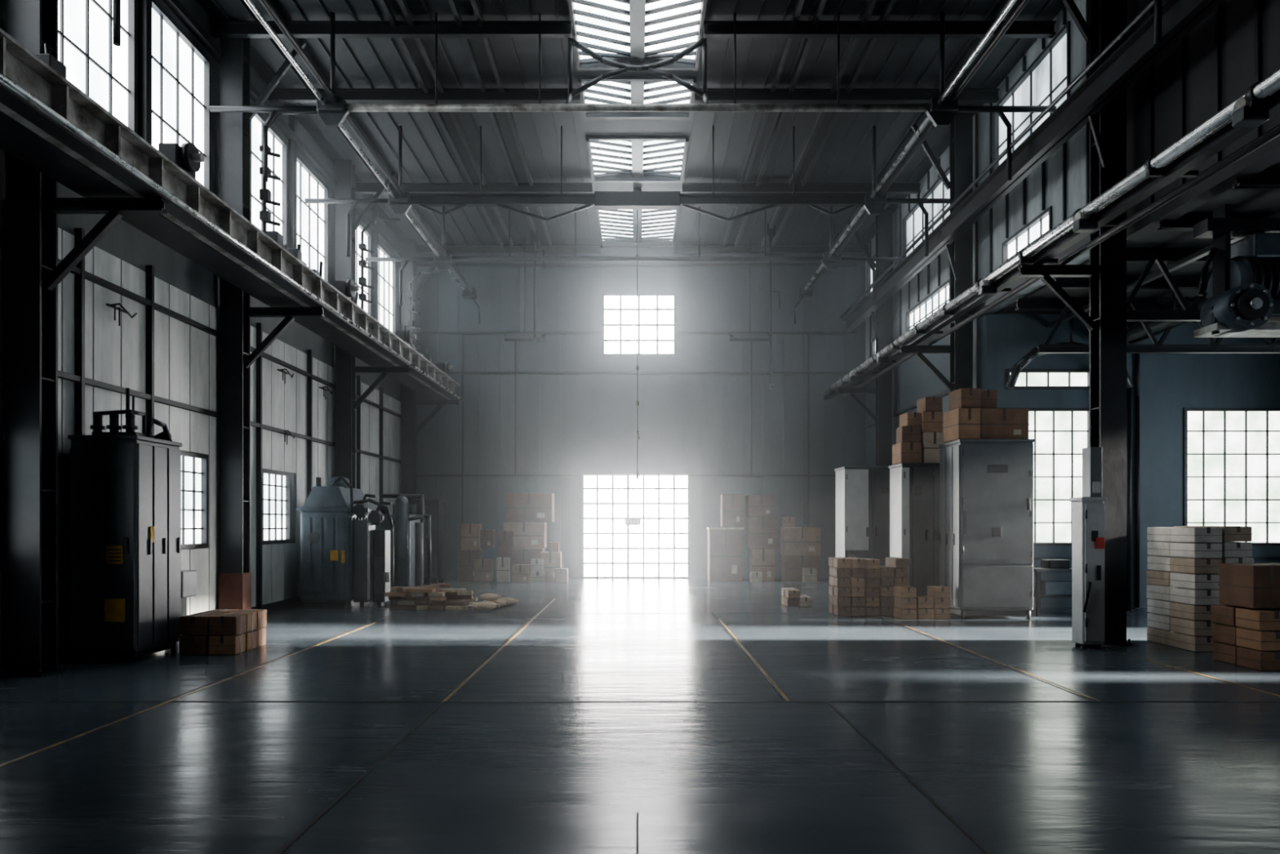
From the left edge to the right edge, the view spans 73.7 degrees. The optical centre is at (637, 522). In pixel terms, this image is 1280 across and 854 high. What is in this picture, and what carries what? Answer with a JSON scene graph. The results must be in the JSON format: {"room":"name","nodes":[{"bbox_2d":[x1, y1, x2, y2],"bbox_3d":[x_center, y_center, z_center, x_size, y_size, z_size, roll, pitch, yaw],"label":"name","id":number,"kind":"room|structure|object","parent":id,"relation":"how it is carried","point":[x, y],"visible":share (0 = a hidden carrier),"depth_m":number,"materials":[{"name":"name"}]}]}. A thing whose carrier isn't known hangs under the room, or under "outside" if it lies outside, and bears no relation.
{"room":"industrial warehouse","nodes":[
{"label":"industrial warehouse","id":0,"kind":"room"},
{"bbox_2d":[0,0,400,559],"bbox_3d":[-7.225,-3.350,11.125,0.250,10.100,30.250,0,0,0],"label":"wall","id":1,"kind":"structure","parent":0,"point":[125,242],"depth_m":13.89,"materials":[{"name":"grey metal"}]},
{"bbox_2d":[57,0,137,133],"bbox_3d":[-7.145,-6.450,11.075,0.150,2.400,1.950,0,0,0],"label":"window","id":2,"kind":"structure","parent":1,"relation":"in","point":[105,72],"depth_m":11.42,"materials":[{"name":"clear glass"}]},
{"bbox_2d":[151,0,211,191],"bbox_3d":[-7.145,-6.450,13.250,0.150,2.400,1.800,0,0,0],"label":"window","id":3,"kind":"structure","parent":1,"relation":"in","point":[181,73],"depth_m":13.33,"materials":[{"name":"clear glass"}]},
{"bbox_2d":[181,451,208,548],"bbox_3d":[-7.115,-0.350,13.200,0.150,1.500,1.600,0,0,0],"label":"window","id":4,"kind":"structure","parent":1,"relation":"in","point":[194,467],"depth_m":13.67,"materials":[{"name":"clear glass"}]},
{"bbox_2d":[250,104,287,244],"bbox_3d":[-7.145,-6.450,16.250,0.150,2.400,2.000,0,0,0],"label":"window","id":5,"kind":"structure","parent":1,"relation":"in","point":[277,166],"depth_m":16.66,"materials":[{"name":"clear glass"}]},
{"bbox_2d":[262,469,291,543],"bbox_3d":[-7.115,-0.300,16.625,0.150,1.400,1.450,0,0,0],"label":"window","id":6,"kind":"structure","parent":1,"relation":"in","point":[276,485],"depth_m":16.77,"materials":[{"name":"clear glass"}]},
{"bbox_2d":[297,154,328,282],"bbox_3d":[-7.145,-6.450,18.575,0.150,2.400,1.950,0,0,0],"label":"window","id":7,"kind":"structure","parent":1,"relation":"in","point":[313,219],"depth_m":18.79,"materials":[{"name":"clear glass"}]},
{"bbox_2d":[355,217,371,315],"bbox_3d":[-7.145,-6.450,21.700,0.150,2.400,2.000,0,0,0],"label":"window","id":8,"kind":"structure","parent":1,"relation":"in","point":[366,235],"depth_m":22.43,"materials":[{"name":"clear glass"}]},
{"bbox_2d":[377,242,395,333],"bbox_3d":[-7.145,-6.450,24.050,0.150,2.400,1.900,0,0,0],"label":"window","id":9,"kind":"structure","parent":1,"relation":"in","point":[386,269],"depth_m":24.35,"materials":[{"name":"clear glass"}]},
{"bbox_2d":[0,0,402,608],"bbox_3d":[-7.030,-3.350,11.000,0.140,10.100,29.800,0,0,0],"label":"wall framing","id":10,"kind":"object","parent":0,"point":[144,6],"depth_m":14.07,"materials":[{"name":"black metal"}]},
{"bbox_2d":[181,569,196,616],"bbox_3d":[-6.732,0.946,12.242,0.465,1.509,0.715,0,0,0],"label":"junction box","id":11,"kind":"object","parent":10,"relation":"attached to","point":[188,577],"visible":0.17,"depth_m":12.39,"materials":[{"name":"metal"}]},
{"bbox_2d":[0,198,400,672],"bbox_3d":[-7.075,-0.950,11.025,0.050,5.300,29.850,0,0,0],"label":"cladding","id":12,"kind":"object","parent":10,"relation":"attached to","point":[187,357],"depth_m":13.58,"materials":[{"name":"grey metal"}]},
{"bbox_2d":[106,302,332,444],"bbox_3d":[-6.979,-2.291,15.403,0.181,1.482,8.106,0,0,0],"label":"hangers","id":13,"kind":"object","parent":10,"relation":"attached to","point":[113,305],"depth_m":11.78,"materials":[{"name":"black metal"}]},
{"bbox_2d":[259,112,441,342],"bbox_3d":[-6.135,-5.765,19.772,0.970,2.931,9.797,0,0,0],"label":"insulators","id":14,"kind":"object","parent":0,"point":[264,193],"visible":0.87,"depth_m":20.22,"materials":[{"name":"metal"}]},
{"bbox_2d":[209,0,1055,253],"bbox_3d":[-0.075,-8.225,11.025,14.010,0.270,29.850,0,0,0],"label":"ceiling","id":15,"kind":"structure","parent":0,"point":[392,28],"depth_m":16.39,"materials":[{"name":"grey metal"}]},
{"bbox_2d":[503,235,546,341],"bbox_3d":[-3.300,-6.865,25.000,1.200,3.030,0.300,0,0,0],"label":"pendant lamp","id":16,"kind":"object","parent":15,"relation":"hanging from","point":[509,336],"visible":1,"depth_m":24.90,"materials":[{"name":"metal"}]},
{"bbox_2d":[530,230,544,342],"bbox_3d":[-2.875,-6.780,24.500,0.390,3.200,0.140,0,0,0],"label":"conduit","id":17,"kind":"object","parent":15,"relation":"hanging from","point":[534,238],"visible":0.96,"depth_m":24.47,"materials":[{"name":"metal"}]},
{"bbox_2d":[304,125,949,257],"bbox_3d":[-0.075,-6.975,18.000,13.850,2.750,0.280,0,0,0],"label":"roof truss","id":18,"kind":"object","parent":15,"relation":"attached to","point":[601,200],"visible":0.97,"depth_m":17.98,"materials":[{"name":"metal"}]},
{"bbox_2d":[195,0,1064,244],"bbox_3d":[-0.075,-8.455,11.125,14.550,0.190,30.250,0,0,0],"label":"roof beams","id":19,"kind":"structure","parent":15,"relation":"attached to","point":[846,156],"depth_m":17.69,"materials":[{"name":"metal"}]},
{"bbox_2d":[208,12,1056,182],"bbox_3d":[-0.075,-6.990,14.255,13.850,2.780,0.790,0,0,0],"label":"roof truss","id":20,"kind":"object","parent":15,"relation":"attached to","point":[332,114],"visible":0.98,"depth_m":13.97,"materials":[{"name":"metal"}]},
{"bbox_2d":[365,206,903,305],"bbox_3d":[-0.075,-6.975,22.000,13.850,2.750,0.280,0,0,0],"label":"roof truss","id":21,"kind":"object","parent":15,"relation":"attached to","point":[443,263],"visible":0.96,"depth_m":21.96,"materials":[{"name":"metal"}]},
{"bbox_2d":[567,0,706,248],"bbox_3d":[0.000,-8.470,17.000,2.220,0.340,17.680,0,0,0],"label":"skylight","id":22,"kind":"object","parent":15,"relation":"attached to","point":[635,30],"visible":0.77,"depth_m":16.77,"materials":[{"name":"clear glass"}]},
{"bbox_2d":[112,0,1161,46],"bbox_3d":[-0.075,-6.990,10.255,13.850,2.780,0.790,0,0,0],"label":"roof truss","id":23,"kind":"object","parent":15,"relation":"attached to","point":[116,3],"visible":1,"depth_m":9.97,"materials":[{"name":"metal"}]},
{"bbox_2d":[244,0,480,324],"bbox_3d":[-4.935,-6.425,10.900,0.530,1.050,29.400,0,0,0],"label":"pipes","id":24,"kind":"object","parent":23,"relation":"attached to","point":[468,292],"visible":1,"depth_m":14.67,"materials":[{"name":"metal"}]},
{"bbox_2d":[633,187,641,479],"bbox_3d":[0.000,-4.750,21.500,0.200,7.299,0.200,0,0,0],"label":"chain","id":25,"kind":"object","parent":15,"relation":"hanging from","point":[634,188],"visible":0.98,"depth_m":21.49,"materials":[{"name":"metal"}]},
{"bbox_2d":[728,236,769,341],"bbox_3d":[3.300,-6.865,25.000,1.200,3.030,0.300,0,0,0],"label":"pendant lamp","id":26,"kind":"object","parent":15,"relation":"hanging from","point":[735,336],"visible":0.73,"depth_m":24.90,"materials":[{"name":"metal"}]},
{"bbox_2d":[766,223,780,388],"bbox_3d":[3.825,-6.080,24.000,0.390,4.600,0.140,0,0,0],"label":"conduit","id":27,"kind":"object","parent":15,"relation":"hanging from","point":[771,233],"visible":0.99,"depth_m":23.98,"materials":[{"name":"metal"}]},
{"bbox_3d":[-0.075,-6.990,6.255,13.850,2.780,0.790,0,0,0],"label":"roof truss","id":28,"kind":"object","parent":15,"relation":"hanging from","visible":0},
{"bbox_2d":[794,0,1029,324],"bbox_3d":[4.935,-6.425,10.900,0.530,1.050,29.400,0,0,0],"label":"pipes","id":29,"kind":"object","parent":28,"relation":"attached to","point":[806,292],"visible":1,"depth_m":14.69,"materials":[{"name":"metal"}]},
{"bbox_2d":[0,577,1279,853],"bbox_3d":[3.050,1.800,11.150,20.900,0.200,30.300,0,0,0],"label":"floor","id":30,"kind":"structure","parent":0,"point":[170,777],"depth_m":6.67,"materials":[{"name":"concrete"}]},
{"bbox_2d":[0,0,167,676],"bbox_3d":[-6.185,-3.340,9.600,1.730,10.080,0.420,0,0,0],"label":"steel column","id":31,"kind":"structure","parent":30,"relation":"on","point":[33,273],"depth_m":9.45,"materials":[{"name":"black metal"}]},
{"bbox_2d":[0,27,463,400],"bbox_3d":[-5.448,-4.144,10.900,0.496,1.007,29.400,0,0,0],"label":"girder","id":32,"kind":"object","parent":31,"relation":"on","point":[36,92],"visible":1,"depth_m":10.06,"materials":[{"name":"grey metal"}]},
{"bbox_2d":[0,111,444,398],"bbox_3d":[-5.975,-4.120,10.750,0.550,0.900,29.100,0,0,0],"label":"walkway","id":33,"kind":"object","parent":32,"relation":"attached to","point":[16,140],"depth_m":10.89,"materials":[{"name":"black metal"}]},
{"bbox_2d":[67,387,182,662],"bbox_3d":[-6.470,0.000,10.830,0.860,3.400,1.080,0,0,0],"label":"tall cabinet","id":34,"kind":"object","parent":30,"relation":"on","point":[125,539],"visible":1,"depth_m":10.33,"materials":[{"name":"metal"}]},
{"bbox_2d":[178,608,266,654],"bbox_3d":[-5.526,1.452,11.428,0.744,0.496,0.945,0,0,0],"label":"cardboard boxes","id":35,"kind":"object","parent":30,"relation":"on","point":[215,631],"visible":1,"depth_m":10.97,"materials":[{"name":"brown cardboard"}]},
{"bbox_2d":[218,38,324,609],"bbox_3d":[-6.185,-3.340,14.450,1.730,10.080,0.420,0,0,0],"label":"steel column","id":36,"kind":"structure","parent":30,"relation":"on","point":[236,312],"depth_m":14.30,"materials":[{"name":"black metal"}]},
{"bbox_2d":[296,475,394,608],"bbox_3d":[-5.853,0.380,17.700,1.775,2.640,1.680,0,0,0],"label":"machine","id":37,"kind":"object","parent":30,"relation":"on","point":[345,562],"visible":0.98,"depth_m":17.00,"materials":[{"name":"metal"}]},
{"bbox_2d":[334,160,409,488],"bbox_3d":[-6.185,-3.340,19.900,1.730,10.080,0.420,0,0,0],"label":"steel column","id":38,"kind":"structure","parent":30,"relation":"on","point":[346,404],"depth_m":19.75,"materials":[{"name":"black metal"}]},
{"bbox_2d":[375,493,431,586],"bbox_3d":[-5.775,0.499,21.520,1.450,2.401,1.760,0,0,0],"label":"machine","id":39,"kind":"object","parent":30,"relation":"on","point":[408,528],"visible":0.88,"depth_m":20.82,"materials":[{"name":"metal"}]},
{"bbox_2d":[412,499,446,582],"bbox_3d":[-5.950,0.530,24.430,0.740,2.340,0.980,0,0,0],"label":"tall cabinet","id":40,"kind":"object","parent":30,"relation":"on","point":[436,508],"visible":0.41,"depth_m":24.00,"materials":[{"name":"metal"}]},
{"bbox_2d":[400,239,458,514],"bbox_3d":[-6.185,-3.340,25.400,1.730,10.080,0.420,0,0,0],"label":"steel column","id":41,"kind":"structure","parent":30,"relation":"on","point":[409,402],"depth_m":25.25,"materials":[{"name":"black metal"}]},
{"bbox_2d":[385,583,478,610],"bbox_3d":[-4.081,1.492,17.216,1.736,0.415,1.482,0,0,0],"label":"planks","id":42,"kind":"object","parent":30,"relation":"on","point":[432,597],"visible":1,"depth_m":16.70,"materials":[{"name":"wood"}]},
{"bbox_2d":[472,593,519,609],"bbox_3d":[-2.831,1.542,16.952,0.565,0.308,1.276,0,0,16],"label":"sacks","id":43,"kind":"object","parent":30,"relation":"on","point":[491,601],"visible":1,"depth_m":16.66,"materials":[{"name":"beige fabric"}]},
{"bbox_2d":[458,492,568,582],"bbox_3d":[-3.587,0.418,24.790,3.231,2.564,1.537,0,0,0],"label":"cardboard boxes","id":44,"kind":"object","parent":30,"relation":"on","point":[522,557],"visible":1,"depth_m":24.75},
{"bbox_2d":[0,613,1279,853],"bbox_3d":[2.950,1.698,6.050,19.900,0.002,19.900,0,0,0],"label":"joint","id":45,"kind":"object","parent":30,"relation":"on","point":[955,822],"visible":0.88,"depth_m":8.08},
{"bbox_2d":[0,598,1279,766],"bbox_3d":[0.925,1.698,10.500,10.782,0.003,17.000,0,0,0],"label":"floor lines","id":46,"kind":"object","parent":30,"relation":"on","point":[778,688],"visible":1,"depth_m":9.41,"materials":[{"name":"paint"}]},
{"bbox_2d":[706,493,820,582],"bbox_3d":[3.667,0.438,24.574,3.233,2.524,1.270,0,0,0],"label":"cardboard boxes","id":47,"kind":"object","parent":30,"relation":"on","point":[800,547],"visible":1,"depth_m":24.60},
{"bbox_2d":[781,587,812,606],"bbox_3d":[3.270,1.532,17.559,0.529,0.336,0.712,0,0,0],"label":"cartons","id":48,"kind":"object","parent":30,"relation":"on","point":[791,597],"visible":1,"depth_m":17.23,"materials":[{"name":"brown cardboard"}]},
{"bbox_2d":[834,466,889,566],"bbox_3d":[5.075,0.240,18.925,1.190,2.920,0.990,0,0,0],"label":"tall cabinet","id":49,"kind":"object","parent":30,"relation":"on","point":[862,492],"visible":0.66,"depth_m":18.48,"materials":[{"name":"metal"}]},
{"bbox_2d":[837,209,892,466],"bbox_3d":[6.135,-3.340,22.942,1.470,10.080,0.535,0,0,0],"label":"steel column","id":50,"kind":"structure","parent":30,"relation":"on","point":[882,322],"depth_m":22.85,"materials":[{"name":"black metal"}]},
{"bbox_2d":[828,556,909,616],"bbox_3d":[4.284,1.177,15.849,1.332,1.046,0.708,0,0,0],"label":"cartons","id":51,"kind":"object","parent":30,"relation":"on","point":[858,586],"visible":0.93,"depth_m":15.51,"materials":[{"name":"brown cardboard"}]},
{"bbox_2d":[888,462,939,595],"bbox_3d":[5.635,0.280,16.755,1.170,2.840,0.930,0,0,0],"label":"tall cabinet","id":52,"kind":"object","parent":30,"relation":"on","point":[914,487],"visible":0.5,"depth_m":16.32,"materials":[{"name":"metal"}]},
{"bbox_2d":[891,396,945,465],"bbox_3d":[5.545,-1.797,16.830,0.897,1.294,0.668,0,0,0],"label":"cardboard boxes","id":53,"kind":"object","parent":52,"relation":"on","point":[919,436],"visible":0.92,"depth_m":16.55},
{"bbox_2d":[893,585,951,619],"bbox_3d":[5.053,1.417,15.174,0.897,0.566,0.463,0,0,0],"label":"cartons","id":54,"kind":"object","parent":30,"relation":"on","point":[935,605],"visible":1,"depth_m":14.96,"materials":[{"name":"beige cardboard"}]},
{"bbox_2d":[899,112,973,391],"bbox_3d":[6.135,-3.340,17.442,1.470,10.080,0.535,0,0,0],"label":"steel column","id":55,"kind":"structure","parent":30,"relation":"on","point":[960,252],"depth_m":17.35,"materials":[{"name":"black metal"}]},
{"bbox_2d":[938,439,1035,619],"bbox_3d":[6.290,0.120,15.430,1.340,3.160,1.080,0,0,0],"label":"tall cabinet","id":56,"kind":"object","parent":30,"relation":"on","point":[986,486],"visible":0.94,"depth_m":14.93,"materials":[{"name":"metal"}]},
{"bbox_2d":[942,387,1029,442],"bbox_3d":[6.282,-1.929,15.430,1.303,0.919,0.747,0,0,0],"label":"cardboard boxes","id":57,"kind":"object","parent":56,"relation":"on","point":[972,413],"visible":0.9,"depth_m":15.10},
{"bbox_2d":[1033,559,1071,613],"bbox_3d":[8.150,1.175,16.075,1.500,1.050,0.550,0,0,0],"label":"workbench","id":58,"kind":"object","parent":30,"relation":"on","point":[1044,588],"visible":0.56,"depth_m":15.90,"materials":[{"name":"grey metal"}]},
{"bbox_2d":[1005,310,1133,610],"bbox_3d":[8.350,-1.215,16.500,2.450,5.830,0.160,0,0,0],"label":"duct","id":59,"kind":"object","parent":30,"relation":"on","point":[1032,354],"visible":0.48,"depth_m":16.46,"materials":[{"name":"grey metal"}]},
{"bbox_2d":[1017,0,1132,644],"bbox_3d":[6.135,-3.340,11.992,1.470,10.080,0.535,0,0,0],"label":"steel column","id":60,"kind":"structure","parent":30,"relation":"on","point":[1106,269],"depth_m":11.90,"materials":[{"name":"black metal"}]},
{"bbox_2d":[839,0,1225,333],"bbox_3d":[6.253,-5.947,10.950,0.333,0.495,29.500,0,0,0],"label":"girder","id":61,"kind":"object","parent":60,"relation":"attached to","point":[1138,53],"visible":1,"depth_m":12.73,"materials":[{"name":"metal"}]},
{"bbox_2d":[817,68,1279,400],"bbox_3d":[5.691,-3.768,10.850,0.703,0.435,29.100,0,0,0],"label":"rail","id":62,"kind":"object","parent":60,"relation":"on","point":[1260,102],"visible":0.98,"depth_m":9.99,"materials":[{"name":"metal"}]},
{"bbox_2d":[1069,446,1106,648],"bbox_3d":[6.150,0.340,11.610,0.340,2.720,0.420,0,0,0],"label":"cabinet","id":63,"kind":"object","parent":30,"relation":"on","point":[1087,510],"visible":1,"depth_m":11.50,"materials":[{"name":"metal"}]},
{"bbox_2d":[1146,525,1253,651],"bbox_3d":[7.710,0.874,11.748,0.785,1.652,1.105,0,0,0],"label":"cartons","id":64,"kind":"object","parent":30,"relation":"on","point":[1183,571],"visible":0.82,"depth_m":11.37,"materials":[{"name":"cardboard"}]},
{"bbox_2d":[1210,562,1279,671],"bbox_3d":[7.571,1.098,10.174,0.905,1.204,0.854,0,0,0],"label":"cartons","id":65,"kind":"object","parent":30,"relation":"on","point":[1246,632],"visible":1,"depth_m":9.98,"materials":[{"name":"brown cardboard"}]},
{"bbox_2d":[416,247,865,577],"bbox_3d":[-0.075,-3.350,26.115,14.550,10.100,0.270,0,0,0],"label":"wall","id":66,"kind":"structure","parent":0,"point":[608,407],"depth_m":26.00,"materials":[{"name":"paint"}]},
{"bbox_2d":[582,473,689,577],"bbox_3d":[-0.050,0.105,26.045,3.276,3.187,0.150,0,0,0],"label":"door","id":67,"kind":"structure","parent":66,"relation":"in","point":[659,547],"depth_m":26.09,"materials":[{"name":"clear glass"}]},
{"bbox_2d":[625,517,640,524],"bbox_3d":[-0.140,-0.040,25.972,0.480,0.240,0.056,0,0,0],"label":"warning sign","id":68,"kind":"object","parent":67,"relation":"attached to","point":[628,521],"visible":1,"depth_m":25.95,"materials":[{"name":"white"}]},
{"bbox_2d":[416,263,856,527],"bbox_3d":[-0.075,-3.087,25.950,13.450,9.575,0.100,0,0,0],"label":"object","id":69,"kind":"object","parent":66,"relation":"attached to","point":[515,372],"depth_m":25.93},
{"bbox_2d":[602,293,675,355],"bbox_3d":[0.050,-6.025,26.045,2.240,1.890,0.150,0,0,0],"label":"window","id":70,"kind":"structure","parent":66,"relation":"in","point":[656,312],"depth_m":26.06,"materials":[{"name":"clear glass"}]},
{"bbox_2d":[863,314,985,466],"bbox_3d":[7.035,-1.250,21.750,0.330,5.900,9.000,0,0,0],"label":"wall","id":71,"kind":"structure","parent":0,"point":[913,380],"depth_m":21.39,"materials":[{"name":"metal"}]},
{"bbox_2d":[865,0,1088,360],"bbox_3d":[7.075,-6.300,19.225,0.250,4.200,14.050,0,0,0],"label":"wall","id":72,"kind":"structure","parent":0,"point":[1076,144],"depth_m":15.91,"materials":[{"name":"grey metal"}]},
{"bbox_2d":[866,253,875,295],"bbox_3d":[6.995,-7.100,24.550,0.150,1.400,2.300,0,0,0],"label":"window","id":73,"kind":"structure","parent":72,"relation":"in","point":[869,272],"depth_m":25.64,"materials":[{"name":"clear glass"}]},
{"bbox_2d":[871,336,875,355],"bbox_3d":[6.995,-5.000,24.300,0.150,0.800,1.800,0,0,0],"label":"window","id":74,"kind":"structure","parent":72,"relation":"in","point":[873,340],"depth_m":25.14,"materials":[{"name":"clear glass"}]},
{"bbox_2d":[902,166,949,259],"bbox_3d":[6.995,-7.175,20.550,0.150,1.450,3.500,0,0,0],"label":"window","id":75,"kind":"structure","parent":72,"relation":"in","point":[913,224],"depth_m":20.89,"materials":[{"name":"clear glass"}]},
{"bbox_2d":[906,279,949,332],"bbox_3d":[6.995,-5.000,20.450,0.150,0.800,3.100,0,0,0],"label":"window","id":76,"kind":"structure","parent":72,"relation":"in","point":[933,302],"depth_m":20.49,"materials":[{"name":"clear glass"}]},
{"bbox_2d":[862,0,1088,382],"bbox_3d":[6.899,-6.300,19.125,0.099,4.100,13.650,0,0,0],"label":"batten","id":77,"kind":"object","parent":72,"relation":"attached to","point":[1084,241],"visible":0.34,"depth_m":16.70,"materials":[{"name":"grey metal"}]},
{"bbox_2d":[1001,206,1052,264],"bbox_3d":[6.995,-4.950,15.250,0.150,0.700,1.900,0,0,0],"label":"window","id":78,"kind":"structure","parent":72,"relation":"in","point":[1041,224],"depth_m":15.24,"materials":[{"name":"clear glass"}]},
{"bbox_2d":[993,21,1070,170],"bbox_3d":[6.995,-7.250,15.150,0.150,1.600,2.900,0,0,0],"label":"window","id":79,"kind":"structure","parent":72,"relation":"in","point":[1048,75],"depth_m":14.99,"materials":[{"name":"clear glass"}]},
{"bbox_2d":[981,314,1279,608],"bbox_3d":[10.200,-1.225,17.095,6.500,5.850,0.310,0,0,0],"label":"wall","id":80,"kind":"structure","parent":0,"point":[1170,384],"depth_m":17.00,"materials":[{"name":"paint"}]},
{"bbox_2d":[1006,368,1088,389],"bbox_3d":[8.200,-2.850,17.045,1.700,0.400,0.150,0,0,0],"label":"window","id":81,"kind":"structure","parent":80,"relation":"in","point":[1028,379],"depth_m":17.06,"materials":[{"name":"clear glass"}]},
{"bbox_2d":[1028,408,1088,545],"bbox_3d":[8.125,-0.910,17.045,1.850,2.740,0.150,0,0,0],"label":"window","id":82,"kind":"structure","parent":80,"relation":"in","point":[1060,435],"depth_m":17.06,"materials":[{"name":"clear glass"}]},
{"bbox_2d":[1126,291,1207,607],"bbox_3d":[9.545,-1.225,6.590,0.790,5.810,20.780,0,0,0],"label":"pipes","id":83,"kind":"object","parent":80,"relation":"attached to","point":[1136,333],"visible":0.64,"depth_m":16.87,"materials":[{"name":"grey metal"}]},
{"bbox_2d":[1183,408,1279,545],"bbox_3d":[11.940,-0.910,17.045,2.120,2.740,0.150,0,0,0],"label":"window","id":84,"kind":"structure","parent":80,"relation":"in","point":[1232,455],"depth_m":17.06,"materials":[{"name":"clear glass"}]},
{"bbox_2d":[995,135,1279,328],"bbox_3d":[10.200,-4.110,6.625,6.500,0.480,21.250,0,0,0],"label":"ceiling","id":85,"kind":"structure","parent":0,"point":[1251,184],"depth_m":12.27,"materials":[{"name":"metal"}]},
{"bbox_2d":[1037,253,1279,353],"bbox_3d":[10.113,-3.473,11.250,6.126,0.985,7.600,0,0,0],"label":"roof truss","id":86,"kind":"object","parent":85,"relation":"attached to","point":[1188,314],"visible":0.55,"depth_m":14.95,"materials":[{"name":"metal"}]},
{"bbox_2d":[1193,204,1279,337],"bbox_3d":[7.848,-3.141,10.625,1.644,1.618,0.862,0,0,0],"label":"motor","id":87,"kind":"object","parent":86,"relation":"hanging from","point":[1243,292],"visible":1,"depth_m":10.53,"materials":[{"name":"grey metal"}]},
{"bbox_2d":[1126,0,1279,218],"bbox_3d":[7.055,-6.300,4.100,0.290,4.200,16.200,0,0,0],"label":"wall","id":88,"kind":"structure","parent":0,"point":[1234,48],"depth_m":10.54,"materials":[{"name":"metal"}]}
]}

